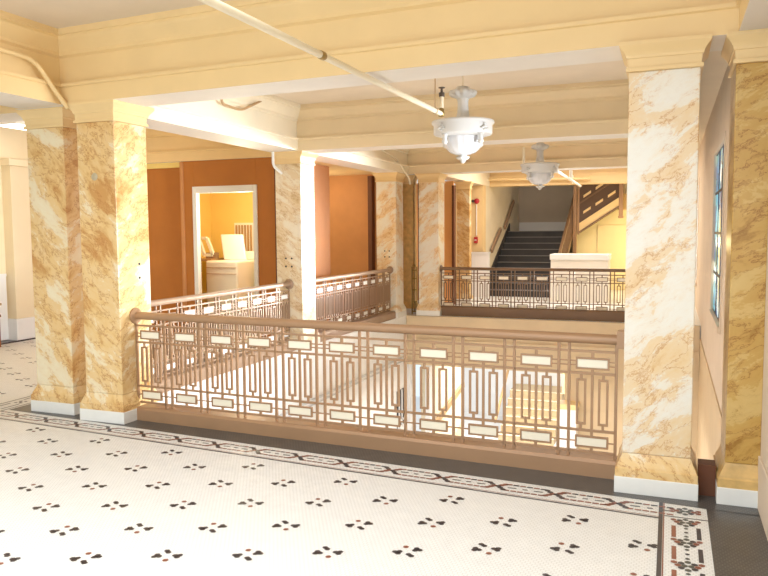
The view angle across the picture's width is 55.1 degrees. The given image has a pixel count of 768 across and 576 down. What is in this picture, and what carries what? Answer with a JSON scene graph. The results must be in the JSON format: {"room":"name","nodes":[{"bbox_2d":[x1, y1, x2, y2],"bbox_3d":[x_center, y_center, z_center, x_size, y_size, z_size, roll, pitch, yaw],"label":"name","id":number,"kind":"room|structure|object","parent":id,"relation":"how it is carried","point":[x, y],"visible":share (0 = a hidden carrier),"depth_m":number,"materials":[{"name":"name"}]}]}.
{"room":"building atrium balcony","nodes":[
{"label":"building atrium balcony","id":0,"kind":"room"},
{"bbox_2d":[0,127,27,340],"bbox_3d":[-7.635,-0.424,6.434,0.300,3.380,12.900,1,5,21],"label":"wall","id":1,"kind":"structure","parent":0,"point":[13,142],"depth_m":11.05,"materials":[{"name":"beige paint"}]},
{"bbox_2d":[0,274,8,339],"bbox_3d":[-7.698,0.689,5.858,0.045,0.990,11.220,1,5,21],"label":"trim","id":2,"kind":"structure","parent":1,"relation":"attached to","point":[3,293],"depth_m":11.01,"materials":[{"name":"white paint"}]},
{"bbox_2d":[0,105,22,122],"bbox_3d":[-4.899,-1.935,7.457,4.000,0.600,0.600,1,5,21],"label":"trim","id":3,"kind":"structure","parent":1,"relation":"attached to","point":[7,114],"depth_m":6.82,"materials":[{"name":"beige paint"}]},
{"bbox_2d":[0,158,34,339],"bbox_3d":[-5.383,-0.595,11.516,0.220,2.720,1.200,1,5,21],"label":"trim","id":4,"kind":"structure","parent":1,"relation":"attached to","point":[15,178],"depth_m":11.07,"materials":[{"name":"white paint"}]},
{"bbox_2d":[1,338,35,344],"bbox_3d":[-7.399,1.161,6.413,0.220,0.020,12.400,1,5,21],"label":"baseboard","id":5,"kind":"structure","parent":1,"relation":"attached to","point":[3,341],"depth_m":11.04,"materials":[{"name":"black tile"}]},
{"bbox_2d":[147,162,178,168],"bbox_3d":[-2.382,-1.956,12.000,2.310,0.080,1.730,1,5,21],"label":"ceiling","id":6,"kind":"structure","parent":0,"point":[174,164],"depth_m":11.49,"materials":[{"name":"beige paint"}]},
{"bbox_2d":[147,168,183,334],"bbox_3d":[-4.094,-0.626,11.948,2.310,2.700,0.100,1,5,21],"label":"wall","id":7,"kind":"structure","parent":0,"point":[163,185],"depth_m":11.63,"materials":[{"name":"brown paint"}]},
{"bbox_2d":[146,128,271,163],"bbox_3d":[-3.220,-2.247,11.427,4.250,0.601,0.500,1,5,21],"label":"trim","id":8,"kind":"structure","parent":7,"relation":"attached to","point":[161,146],"depth_m":11.20,"materials":[{"name":"beige paint"}]},
{"bbox_2d":[199,192,252,314],"bbox_3d":[-2.345,-0.656,12.169,2.310,2.700,1.580,1,5,21],"label":"wall","id":9,"kind":"structure","parent":0,"point":[219,212],"depth_m":13.01,"materials":[{"name":"yellow paint"}]},
{"bbox_2d":[234,223,253,250],"bbox_3d":[-2.441,-0.860,12.895,0.400,0.560,0.050,1,5,21],"label":"air vent","id":10,"kind":"object","parent":9,"relation":"in","point":[246,229],"visible":0.48,"depth_m":12.85,"materials":[{"name":"metal"}]},
{"bbox_2d":[183,157,330,336],"bbox_3d":[-1.996,-0.928,11.893,1.630,3.280,1.800,1,5,21],"label":"wall","id":11,"kind":"structure","parent":0,"point":[259,172],"depth_m":11.09,"materials":[{"name":"brown paint"}]},
{"bbox_2d":[179,161,187,332],"bbox_3d":[-3.083,-0.591,11.390,0.060,2.700,0.090,1,5,21],"label":"trim","id":12,"kind":"structure","parent":11,"relation":"attached to","point":[181,162],"depth_m":11.33,"materials":[{"name":"brown wood"}]},
{"bbox_2d":[192,185,259,335],"bbox_3d":[-2.372,-0.382,11.146,1.130,2.310,0.100,1,5,21],"label":"door frame","id":13,"kind":"structure","parent":11,"relation":"in","point":[230,188],"depth_m":11.13,"materials":[{"name":"white paint"}]},
{"bbox_2d":[274,169,277,313],"bbox_3d":[-1.529,-0.552,10.794,0.070,2.690,0.120,1,5,21],"label":"trim","id":14,"kind":"structure","parent":11,"relation":"attached to","point":[274,169],"depth_m":10.73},
{"bbox_2d":[196,333,403,429],"bbox_3d":[-1.141,2.647,10.497,0.200,3.150,8.500,1,5,21],"label":"wall","id":15,"kind":"structure","parent":0,"point":[393,335],"depth_m":11.53,"materials":[{"name":"white paint"}]},
{"bbox_2d":[397,388,403,428],"bbox_3d":[0.335,2.284,14.015,0.034,0.720,0.440,1,5,21],"label":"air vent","id":16,"kind":"object","parent":15,"relation":"in","point":[401,407],"visible":0.46,"depth_m":13.99,"materials":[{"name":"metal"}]},
{"bbox_2d":[407,364,431,432],"bbox_3d":[0.704,2.659,14.460,0.568,2.500,0.223,-1,4,-11],"label":"trim","id":17,"kind":"structure","parent":15,"relation":"attached to","point":[409,366],"depth_m":14.32,"materials":[{"name":"white paint"}]},
{"bbox_2d":[314,161,374,175],"bbox_3d":[-1.510,-2.078,12.727,1.905,0.040,3.730,1,5,21],"label":"ceiling","id":18,"kind":"structure","parent":0,"point":[334,170],"depth_m":13.32,"materials":[{"name":"beige paint"}]},
{"bbox_2d":[329,174,376,313],"bbox_3d":[-0.865,-0.851,14.472,1.900,2.720,0.100,1,5,21],"label":"wall","id":19,"kind":"structure","parent":0,"point":[348,193],"depth_m":14.31,"materials":[{"name":"brown paint"}]},
{"bbox_2d":[145,95,410,174],"bbox_3d":[-1.178,-2.177,10.347,0.630,0.606,8.500,1,5,21],"label":"ceiling","id":20,"kind":"structure","parent":19,"relation":"attached to","point":[270,125],"depth_m":8.88,"materials":[{"name":"beige paint"}]},
{"bbox_2d":[220,99,261,110],"bbox_3d":[-1.613,-2.150,8.505,0.028,0.240,0.952,1,5,21],"label":"conduit","id":21,"kind":"object","parent":20,"relation":"attached to","point":[222,102],"visible":0.79,"depth_m":8.40,"materials":[{"name":"beige metal"}]},
{"bbox_2d":[272,152,282,174],"bbox_3d":[-1.445,-1.687,9.968,0.152,0.304,0.036,-3,5,-29],"label":"conduit","id":22,"kind":"object","parent":20,"relation":"attached to","point":[273,163],"visible":1,"depth_m":9.94,"materials":[{"name":"beige metal"}]},
{"bbox_2d":[368,176,374,314],"bbox_3d":[-0.229,-0.799,14.121,0.080,2.660,0.200,1,5,21],"label":"trim","id":23,"kind":"structure","parent":19,"relation":"attached to","point":[371,193],"depth_m":14.03,"materials":[{"name":"brown wood"}]},
{"bbox_2d":[381,150,410,184],"bbox_3d":[0.220,-2.184,13.361,0.066,0.545,1.320,2,5,24],"label":"conduit","id":24,"kind":"object","parent":19,"relation":"attached to","point":[386,152],"visible":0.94,"depth_m":13.50,"materials":[{"name":"metal"}]},
{"bbox_2d":[0,0,727,146],"bbox_3d":[-1.260,-2.431,8.638,10.310,0.201,21.900,1,5,21],"label":"ceiling","id":25,"kind":"structure","parent":0,"point":[57,14],"depth_m":7.91,"materials":[{"name":"paint"}]},
{"bbox_2d":[0,121,26,130],"bbox_3d":[-5.231,-2.382,10.671,0.400,0.130,0.600,1,5,21],"label":"ceiling lamp","id":26,"kind":"object","parent":25,"relation":"attached to","point":[19,125],"visible":0.33,"depth_m":10.44,"materials":[{"name":"white paint"}]},
{"bbox_2d":[0,10,60,108],"bbox_3d":[-4.290,-1.586,2.846,0.700,0.607,8.420,1,5,21],"label":"trim","id":27,"kind":"structure","parent":25,"relation":"attached to","point":[22,85],"depth_m":5.88,"materials":[{"name":"beige paint"}]},
{"bbox_2d":[0,47,68,108],"bbox_3d":[-2.900,-1.647,5.572,0.087,0.396,1.302,1,5,21],"label":"conduit","id":28,"kind":"object","parent":27,"relation":"attached to","point":[33,61],"visible":1,"depth_m":5.94,"materials":[{"name":"beige metal"}]},
{"bbox_2d":[198,0,444,116],"bbox_3d":[-0.339,-1.681,4.405,0.060,0.660,4.650,1,5,22],"label":"pipe","id":29,"kind":"object","parent":25,"relation":"hanging from","point":[219,5],"visible":0.96,"depth_m":4.25,"materials":[{"name":"cream paint"},{"name":"aged brass"}]},
{"bbox_2d":[297,79,628,152],"bbox_3d":[1.130,-2.105,9.164,4.800,0.605,0.620,1,5,21],"label":"ceiling beam","id":30,"kind":"structure","parent":25,"relation":"attached to","point":[599,109],"depth_m":8.89,"materials":[{"name":"beige paint"}]},
{"bbox_2d":[432,76,493,162],"bbox_3d":[0.799,-1.760,7.459,0.636,0.990,0.636,1,5,21],"label":"pendant lamp","id":31,"kind":"object","parent":25,"relation":"hanging from","point":[462,135],"visible":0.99,"depth_m":7.31,"materials":[{"name":"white glass"}]},
{"bbox_2d":[408,138,627,174],"bbox_3d":[2.467,-2.438,13.427,5.400,0.604,0.620,1,5,21],"label":"trim","id":32,"kind":"structure","parent":25,"relation":"attached to","point":[595,153],"depth_m":13.25,"materials":[{"name":"beige paint"}]},
{"bbox_2d":[520,142,559,189],"bbox_3d":[2.473,-2.072,11.678,0.617,1.030,0.617,1,5,21],"label":"pendant lamp","id":33,"kind":"object","parent":25,"relation":"hanging from","point":[539,173],"visible":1,"depth_m":11.54,"materials":[{"name":"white glass"}]},
{"bbox_2d":[522,147,580,186],"bbox_3d":[3.459,-2.464,14.482,0.504,0.686,5.219,1,5,21],"label":"pipe","id":34,"kind":"object","parent":25,"relation":"hanging from","point":[569,178],"visible":0.47,"depth_m":13.80,"materials":[{"name":"beige metal"}]},
{"bbox_2d":[0,290,767,575],"bbox_3d":[-0.505,0.904,10.919,9.810,0.252,26.200,1,5,21],"label":"floor","id":35,"kind":"structure","parent":0,"point":[78,497],"depth_m":4.22,"materials":[{"name":"white tile"}]},
{"bbox_2d":[16,107,86,414],"bbox_3d":[-2.899,-0.239,6.736,0.530,2.698,0.510,1,5,21],"label":"marble pillar","id":36,"kind":"structure","parent":35,"relation":"on","point":[52,152],"depth_m":6.54,"materials":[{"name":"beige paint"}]},
{"bbox_2d":[67,99,160,424],"bbox_3d":[-2.328,-0.218,6.408,0.500,2.698,0.515,1,5,21],"label":"marble pillar","id":37,"kind":"structure","parent":35,"relation":"on","point":[111,133],"depth_m":6.24,"materials":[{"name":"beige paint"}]},
{"bbox_2d":[201,257,223,260],"bbox_3d":[-2.983,0.081,12.572,0.520,1.180,0.600,1,5,21],"label":"shelf","id":38,"kind":"object","parent":35,"relation":"on","point":[202,259],"visible":0.14,"depth_m":12.25,"materials":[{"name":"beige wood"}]},
{"bbox_2d":[200,237,218,258],"bbox_3d":[-2.955,-0.678,12.359,0.344,0.365,0.125,1,5,21],"label":"control box","id":39,"kind":"object","parent":38,"relation":"on","point":[210,255],"visible":0.84,"depth_m":12.30,"materials":[{"name":"plastic"}]},
{"bbox_2d":[151,279,294,392],"bbox_3d":[-1.904,0.637,8.524,0.200,1.267,3.475,1,5,21],"label":"balustrade","id":40,"kind":"object","parent":35,"relation":"on","point":[283,310],"visible":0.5,"depth_m":8.61,"materials":[{"name":"beige metal"}]},
{"bbox_2d":[206,234,254,332],"bbox_3d":[-2.480,-0.091,12.145,0.600,1.580,0.705,1,5,21],"label":"cabinet","id":41,"kind":"object","parent":35,"relation":"on","point":[236,271],"visible":0.68,"depth_m":11.89,"materials":[{"name":"wood"}]},
{"bbox_2d":[269,150,319,346],"bbox_3d":[-1.226,-0.518,10.262,0.500,2.698,0.515,1,5,21],"label":"marble pillar","id":42,"kind":"structure","parent":35,"relation":"on","point":[295,224],"depth_m":10.07,"materials":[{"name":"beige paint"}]},
{"bbox_2d":[315,266,395,341],"bbox_3d":[-0.495,0.353,12.144,0.200,1.267,3.485,1,5,21],"label":"balustrade","id":43,"kind":"object","parent":35,"relation":"on","point":[351,300],"visible":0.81,"depth_m":12.22,"materials":[{"name":"beige metal"}]},
{"bbox_2d":[129,308,623,479],"bbox_3d":[-0.291,0.849,5.587,4.045,1.267,0.170,2,5,24],"label":"balustrade","id":44,"kind":"object","parent":35,"relation":"on","point":[599,464],"visible":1,"depth_m":5.40,"materials":[{"name":"brown metal"}]},
{"bbox_2d":[372,172,406,317],"bbox_3d":[0.114,-0.804,13.914,0.500,2.698,0.515,1,5,21],"label":"marble pillar","id":45,"kind":"structure","parent":35,"relation":"on","point":[389,185],"depth_m":13.72,"materials":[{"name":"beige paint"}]},
{"bbox_2d":[403,175,417,313],"bbox_3d":[0.489,-0.852,14.504,0.370,2.698,0.310,1,5,21],"label":"marble pillar","id":46,"kind":"structure","parent":35,"relation":"on","point":[409,191],"depth_m":14.40,"materials":[{"name":"stone"}]},
{"bbox_2d":[411,264,417,313],"bbox_3d":[0.593,0.027,14.296,0.120,0.975,0.070,1,5,21],"label":"balustrade","id":47,"kind":"object","parent":35,"relation":"on","point":[413,265],"visible":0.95,"depth_m":14.29,"materials":[{"name":"brown metal"}]},
{"bbox_2d":[418,183,418,303],"bbox_3d":[0.715,-0.800,14.453,0.080,2.600,0.060,1,5,21],"label":"trim","id":48,"kind":"structure","parent":35,"relation":"on","point":[418,183],"depth_m":14.43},
{"bbox_2d":[415,173,447,315],"bbox_3d":[0.917,-0.830,14.181,0.500,2.698,0.515,1,5,21],"label":"marble pillar","id":49,"kind":"structure","parent":35,"relation":"on","point":[431,185],"depth_m":14.00,"materials":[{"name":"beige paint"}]},
{"bbox_2d":[454,181,473,303],"bbox_3d":[1.785,-1.006,16.414,0.400,2.698,0.260,1,5,21],"label":"marble pillar","id":50,"kind":"structure","parent":35,"relation":"on","point":[463,188],"depth_m":16.33,"materials":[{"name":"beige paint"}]},
{"bbox_2d":[490,223,572,297],"bbox_3d":[4.059,-0.839,19.803,1.770,1.820,4.370,1,5,21],"label":"staircase","id":51,"kind":"structure","parent":35,"relation":"on","point":[517,249],"depth_m":19.39,"materials":[{"name":"stone"}]},
{"bbox_2d":[440,265,625,321],"bbox_3d":[3.038,0.234,13.372,4.185,1.267,0.160,1,5,21],"label":"balustrade","id":52,"kind":"object","parent":35,"relation":"on","point":[521,311],"visible":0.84,"depth_m":13.49,"materials":[{"name":"brown metal"}]},
{"bbox_2d":[558,198,572,252],"bbox_3d":[4.678,-1.175,18.819,0.100,2.631,3.138,1,5,21],"label":"balustrade","id":53,"kind":"object","parent":35,"relation":"on","point":[566,241],"visible":0.52,"depth_m":18.94,"materials":[{"name":"brown wood"}]},
{"bbox_2d":[550,253,610,303],"bbox_3d":[4.439,-0.232,16.652,1.280,1.080,0.640,1,5,21],"label":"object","id":54,"kind":"structure","parent":35,"relation":"on","point":[558,260],"depth_m":16.38,"materials":[{"name":"beige paint"}]},
{"bbox_2d":[614,33,712,500],"bbox_3d":[1.711,-0.106,4.560,0.500,2.698,0.515,1,5,21],"label":"marble pillar","id":55,"kind":"structure","parent":35,"relation":"on","point":[656,457],"depth_m":4.37,"materials":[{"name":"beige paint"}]},
{"bbox_2d":[697,459,715,496],"bbox_3d":[1.964,1.155,4.491,0.097,0.190,0.120,1,5,21],"label":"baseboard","id":56,"kind":"structure","parent":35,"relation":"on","point":[706,469],"depth_m":4.44,"materials":[{"name":"brown wood"}]},
{"bbox_2d":[713,28,767,507],"bbox_3d":[2.150,-0.096,4.387,0.296,2.698,0.515,1,5,21],"label":"marble pillar","id":57,"kind":"structure","parent":35,"relation":"on","point":[745,52],"depth_m":4.21,"materials":[{"name":"stone"}]},
{"bbox_2d":[416,184,417,266],"bbox_3d":[0.307,-0.983,16.104,0.100,2.720,3.700,1,5,21],"label":"wall","id":58,"kind":"structure","parent":0,"point":[416,184],"depth_m":17.14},
{"bbox_2d":[421,365,460,435],"bbox_3d":[1.280,2.550,15.841,0.150,2.500,2.600,1,5,21],"label":"wall","id":59,"kind":"structure","parent":0,"point":[457,369],"depth_m":15.98,"materials":[{"name":"beige paint"}]},
{"bbox_2d":[435,382,464,419],"bbox_3d":[1.377,2.535,15.829,0.050,0.548,2.570,1,5,21],"label":"stair handrail","id":60,"kind":"object","parent":59,"relation":"attached to","point":[458,391],"visible":0.29,"depth_m":15.98,"materials":[{"name":"beige wood"}]},
{"bbox_2d":[444,181,455,303],"bbox_3d":[1.336,-0.989,16.213,0.460,2.700,0.150,1,5,21],"label":"wall","id":61,"kind":"structure","parent":0,"point":[449,187],"depth_m":16.13,"materials":[{"name":"brown paint"}]},
{"bbox_2d":[455,185,485,293],"bbox_3d":[2.134,-1.176,18.282,0.725,2.750,0.300,1,5,21],"label":"wall","id":62,"kind":"structure","parent":0,"point":[477,191],"depth_m":18.04,"materials":[{"name":"beige paint"}]},
{"bbox_2d":[471,198,478,203],"bbox_3d":[2.222,-2.121,17.969,0.196,0.132,0.080,1,5,21],"label":"bell","id":63,"kind":"object","parent":62,"relation":"attached to","point":[476,201],"visible":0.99,"depth_m":17.94,"materials":[{"name":"red metal"}]},
{"bbox_2d":[476,204,476,235],"bbox_3d":[2.262,-1.663,18.011,0.022,0.760,0.022,4,6,44],"label":"conduit","id":64,"kind":"object","parent":62,"relation":"attached to","point":[476,204],"visible":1,"depth_m":18.00,"materials":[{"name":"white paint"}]},
{"bbox_2d":[471,252,490,296],"bbox_3d":[2.360,-0.330,18.008,0.460,1.100,0.170,1,5,21],"label":"trim","id":65,"kind":"structure","parent":62,"relation":"attached to","point":[479,259],"depth_m":17.94,"materials":[{"name":"white paint"}]},
{"bbox_2d":[416,396,555,445],"bbox_3d":[0.921,4.091,13.412,10.200,0.200,17.000,1,5,21],"label":"floor","id":66,"kind":"structure","parent":0,"point":[466,414],"depth_m":19.44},
{"bbox_2d":[494,370,564,445],"bbox_3d":[3.681,2.631,18.356,1.405,1.925,2.240,1,5,21],"label":"staircase","id":67,"kind":"structure","parent":66,"relation":"on","point":[553,421],"depth_m":18.15,"materials":[{"name":"beige stone"}]},
{"bbox_2d":[556,400,579,448],"bbox_3d":[3.260,3.009,13.116,0.370,1.970,0.340,1,5,21],"label":"pier","id":68,"kind":"object","parent":66,"relation":"on","point":[563,403],"visible":0.29,"depth_m":12.93,"materials":[{"name":"beige paint"}]},
{"bbox_2d":[486,186,518,266],"bbox_3d":[3.253,-2.160,20.244,0.095,4.400,4.300,1,5,21],"label":"wall","id":69,"kind":"structure","parent":0,"point":[498,199],"depth_m":19.57,"materials":[{"name":"beige paint"}]},
{"bbox_2d":[445,173,489,186],"bbox_3d":[1.642,-2.667,16.366,0.370,0.580,4.600,1,5,21],"label":"trim","id":70,"kind":"structure","parent":69,"relation":"attached to","point":[477,178],"depth_m":16.93,"materials":[{"name":"beige paint"}]},
{"bbox_2d":[490,227,501,252],"bbox_3d":[2.914,-1.253,19.156,0.065,0.649,1.145,1,5,21],"label":"stair handrail","id":71,"kind":"object","parent":69,"relation":"attached to","point":[500,228],"visible":0.98,"depth_m":19.07,"materials":[{"name":"brown wood"}]},
{"bbox_2d":[504,200,514,229],"bbox_3d":[3.506,-2.067,20.637,0.065,0.854,1.254,1,5,21],"label":"stair handrail","id":72,"kind":"object","parent":69,"relation":"attached to","point":[513,201],"visible":1,"depth_m":20.54,"materials":[{"name":"brown wood"}]},
{"bbox_2d":[487,175,589,185],"bbox_3d":[3.554,-2.608,17.886,2.802,0.205,0.100,1,5,21],"label":"pipe","id":73,"kind":"object","parent":69,"relation":"attached to","point":[573,177],"visible":0.65,"depth_m":17.92,"materials":[{"name":"beige metal"}]},
{"bbox_2d":[489,168,626,186],"bbox_3d":[4.573,-2.801,17.862,5.510,0.580,0.380,1,5,21],"label":"trim","id":74,"kind":"structure","parent":69,"relation":"attached to","point":[614,175],"depth_m":17.68,"materials":[{"name":"beige paint"}]},
{"bbox_2d":[464,368,561,414],"bbox_3d":[4.352,1.913,19.652,6.000,3.150,0.200,1,5,21],"label":"wall","id":75,"kind":"structure","parent":0,"point":[509,384],"depth_m":20.16,"materials":[{"name":"white paint"}]},
{"bbox_2d":[518,185,572,252],"bbox_3d":[6.276,-2.267,21.373,4.850,4.400,0.200,1,5,21],"label":"wall","id":76,"kind":"structure","parent":0,"point":[550,203],"depth_m":21.83,"materials":[{"name":"grey paint"}]},
{"bbox_2d":[519,222,565,230],"bbox_3d":[4.893,-1.820,21.817,1.770,0.260,0.040,1,5,21],"label":"baseboard","id":77,"kind":"structure","parent":76,"relation":"attached to","point":[523,226],"depth_m":21.88,"materials":[{"name":"white paint"}]},
{"bbox_2d":[577,183,626,253],"bbox_3d":[6.614,-2.140,19.664,2.980,4.400,0.150,1,5,21],"label":"wall","id":78,"kind":"structure","parent":0,"point":[587,239],"depth_m":20.00,"materials":[{"name":"beige paint"}]},
{"bbox_2d":[597,225,625,289],"bbox_3d":[6.362,-0.818,19.769,1.250,1.750,0.030,1,5,21],"label":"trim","id":79,"kind":"structure","parent":78,"relation":"attached to","point":[611,239],"depth_m":19.81,"materials":[{"name":"yellow paint"}]},
{"bbox_2d":[618,194,626,209],"bbox_3d":[7.051,-2.267,19.247,1.870,0.410,0.290,1,5,21],"label":"trim","id":80,"kind":"structure","parent":78,"relation":"attached to","point":[624,195],"depth_m":19.41,"materials":[{"name":"beige paint"}]},
{"bbox_2d":[573,184,623,252],"bbox_3d":[5.687,-2.218,19.516,1.275,2.630,0.385,1,5,21],"label":"balustrade","id":81,"kind":"object","parent":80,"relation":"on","point":[596,202],"visible":0.73,"depth_m":19.43,"materials":[{"name":"brown metal"}]},
{"bbox_2d":[565,374,698,463],"bbox_3d":[4.358,2.738,13.083,2.230,2.500,0.328,1,5,21],"label":"wall","id":82,"kind":"structure","parent":0,"point":[610,427],"depth_m":13.04,"materials":[{"name":"beige paint"}]},
{"bbox_2d":[406,315,699,381],"bbox_3d":[2.922,1.041,13.459,5.210,0.947,0.420,1,5,21],"label":"trim","id":83,"kind":"structure","parent":82,"relation":"attached to","point":[491,323],"depth_m":13.40,"materials":[{"name":"beige paint"}]},
{"bbox_2d":[695,66,767,473],"bbox_3d":[4.187,0.387,9.053,0.295,8.200,26.200,1,5,21],"label":"wall","id":84,"kind":"structure","parent":0,"point":[711,343],"depth_m":9.50,"materials":[{"name":"beige paint"}]},
{"bbox_2d":[15,0,739,109],"bbox_3d":[-0.468,-1.805,5.390,5.868,0.609,0.600,2,5,24],"label":"ceiling beam","id":85,"kind":"structure","parent":84,"relation":"attached to","point":[201,52],"depth_m":5.11,"materials":[{"name":"beige paint"}]},
{"bbox_2d":[695,178,699,285],"bbox_3d":[6.535,-1.163,15.387,0.062,2.140,1.840,1,5,21],"label":"window","id":86,"kind":"structure","parent":84,"relation":"in","point":[699,178],"depth_m":14.73,"materials":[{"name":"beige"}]},
{"bbox_2d":[708,130,725,334],"bbox_3d":[3.894,-0.640,8.602,0.062,2.120,2.040,1,5,21],"label":"window","id":87,"kind":"structure","parent":84,"relation":"in","point":[714,312],"depth_m":8.82,"materials":[{"name":"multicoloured glass"}]},
{"bbox_2d":[736,0,767,30],"bbox_3d":[0.781,-1.454,0.604,0.500,0.602,7.900,1,5,21],"label":"trim","id":88,"kind":"structure","parent":84,"relation":"attached to","point":[753,14],"depth_m":3.83,"materials":[{"name":"beige paint"}]},
{"bbox_2d":[757,456,767,539],"bbox_3d":[0.780,1.396,0.699,0.012,0.300,7.660,1,5,21],"label":"baseboard","id":89,"kind":"structure","parent":84,"relation":"attached to","point":[762,506],"depth_m":4.00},
{"bbox_3d":[2.383,1.208,17.297,10.000,0.060,6.300,1,5,21],"label":"ceiling","id":90,"kind":"structure","parent":0,"visible":0},
{"bbox_2d":[562,374,564,393],"bbox_3d":[4.367,1.889,17.654,0.170,1.300,0.100,1,5,21],"label":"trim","id":91,"kind":"structure","parent":90,"relation":"attached to","point":[563,375],"depth_m":17.66,"materials":[{"name":"beige paint"}]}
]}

